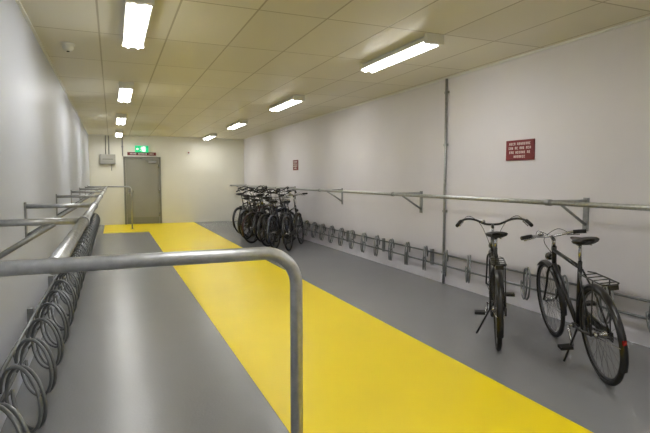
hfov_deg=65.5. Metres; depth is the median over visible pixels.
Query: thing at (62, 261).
bicycle rack
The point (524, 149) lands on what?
wall sign
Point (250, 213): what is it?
bicycle
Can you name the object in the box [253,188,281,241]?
bicycle
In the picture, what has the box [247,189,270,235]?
bicycle
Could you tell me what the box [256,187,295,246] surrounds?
bicycle
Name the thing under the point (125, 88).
fluorescent ceiling light
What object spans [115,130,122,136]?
fluorescent ceiling light
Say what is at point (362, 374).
walkway
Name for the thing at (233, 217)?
bicycle
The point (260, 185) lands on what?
bicycle
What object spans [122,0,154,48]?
fluorescent ceiling light
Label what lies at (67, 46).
smoke detector
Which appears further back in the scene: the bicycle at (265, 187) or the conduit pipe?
the bicycle at (265, 187)
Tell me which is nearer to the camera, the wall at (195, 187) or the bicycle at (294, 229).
the bicycle at (294, 229)
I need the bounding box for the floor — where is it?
[0,221,649,432]
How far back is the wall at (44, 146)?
4.15 m
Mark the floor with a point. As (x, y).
(142, 354)
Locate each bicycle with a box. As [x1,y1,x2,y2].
[232,188,259,233]
[238,185,262,234]
[238,185,269,238]
[239,187,267,236]
[241,188,289,242]
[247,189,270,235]
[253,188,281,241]
[253,189,280,238]
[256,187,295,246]
[262,190,292,244]
[265,189,296,248]
[279,193,307,250]
[455,215,532,350]
[520,228,628,385]
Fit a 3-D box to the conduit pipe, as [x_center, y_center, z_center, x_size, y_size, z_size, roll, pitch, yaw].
[1.633,-0.461,6.887,0.037,2.778,0.080,-2,5,-23]
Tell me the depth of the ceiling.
5.29 m
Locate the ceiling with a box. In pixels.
[20,0,649,138]
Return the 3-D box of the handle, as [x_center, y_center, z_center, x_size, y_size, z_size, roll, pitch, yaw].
[-5.771,-0.931,16.128,0.934,1.866,0.090,-2,5,-23]
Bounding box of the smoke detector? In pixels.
[61,42,74,51]
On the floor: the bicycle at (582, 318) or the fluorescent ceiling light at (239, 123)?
the bicycle at (582, 318)
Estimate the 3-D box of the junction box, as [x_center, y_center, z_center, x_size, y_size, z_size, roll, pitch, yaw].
[-6.731,-1.963,15.653,0.440,1.075,0.132,-2,5,-23]
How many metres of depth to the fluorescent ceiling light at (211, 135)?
15.39 m
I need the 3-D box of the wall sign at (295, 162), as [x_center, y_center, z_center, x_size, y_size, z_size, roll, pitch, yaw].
[-0.727,-1.269,12.489,0.014,0.250,0.360,-2,5,-23]
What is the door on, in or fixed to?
attached to the wall at (195, 187)
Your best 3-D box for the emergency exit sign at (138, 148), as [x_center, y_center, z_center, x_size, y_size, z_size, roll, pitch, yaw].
[-5.820,-2.151,16.052,0.420,0.230,0.081,-2,5,-23]
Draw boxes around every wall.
[0,0,90,430]
[88,135,243,224]
[244,19,649,347]
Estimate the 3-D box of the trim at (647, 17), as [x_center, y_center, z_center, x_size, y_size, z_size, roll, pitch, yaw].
[1.305,-1.917,7.587,0.020,0.020,21.200,-2,5,-23]
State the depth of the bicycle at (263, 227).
11.23 m
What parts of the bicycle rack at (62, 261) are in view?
rail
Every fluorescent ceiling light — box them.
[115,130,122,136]
[116,113,126,124]
[118,81,133,102]
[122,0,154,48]
[203,133,216,139]
[227,120,247,129]
[269,94,304,111]
[360,33,443,72]
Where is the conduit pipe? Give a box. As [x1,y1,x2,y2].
[441,79,448,283]
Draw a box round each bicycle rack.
[0,185,302,432]
[230,185,649,331]
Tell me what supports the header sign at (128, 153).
attached to the wall at (195, 187)
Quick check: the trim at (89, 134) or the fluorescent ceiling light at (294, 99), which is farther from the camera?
the trim at (89, 134)
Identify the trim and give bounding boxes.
[16,0,88,134]
[89,134,242,139]
[243,16,649,139]
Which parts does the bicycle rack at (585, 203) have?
rail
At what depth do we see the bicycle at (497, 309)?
4.35 m
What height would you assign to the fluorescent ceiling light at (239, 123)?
0.105 m
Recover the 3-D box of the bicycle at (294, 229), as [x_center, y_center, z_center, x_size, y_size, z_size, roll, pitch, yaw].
[-0.670,0.086,10.624,0.631,1.139,1.785,-5,3,11]
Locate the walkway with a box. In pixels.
[103,222,592,432]
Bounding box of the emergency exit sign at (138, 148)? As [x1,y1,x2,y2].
[135,145,148,152]
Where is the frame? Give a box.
[123,156,161,223]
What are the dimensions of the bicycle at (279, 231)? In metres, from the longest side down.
1.782 x 1.199 x 0.698 m
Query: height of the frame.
2.145 m
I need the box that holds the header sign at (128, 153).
[127,152,155,155]
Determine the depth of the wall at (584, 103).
5.88 m
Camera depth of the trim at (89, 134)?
16.24 m
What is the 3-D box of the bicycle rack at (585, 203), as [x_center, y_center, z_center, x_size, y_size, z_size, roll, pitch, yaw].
[0.277,0.017,9.554,0.505,1.091,16.950,-2,5,-23]
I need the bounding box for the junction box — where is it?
[100,136,115,170]
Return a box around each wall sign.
[293,160,297,169]
[506,138,534,160]
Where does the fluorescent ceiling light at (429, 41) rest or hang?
attached to the ceiling
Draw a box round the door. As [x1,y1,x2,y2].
[125,159,159,223]
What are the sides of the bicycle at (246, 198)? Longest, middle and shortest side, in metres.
1.785 x 1.266 x 0.703 m
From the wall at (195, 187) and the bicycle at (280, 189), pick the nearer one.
the bicycle at (280, 189)
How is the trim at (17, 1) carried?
attached to the wall at (44, 146)
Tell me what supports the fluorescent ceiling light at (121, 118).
attached to the ceiling

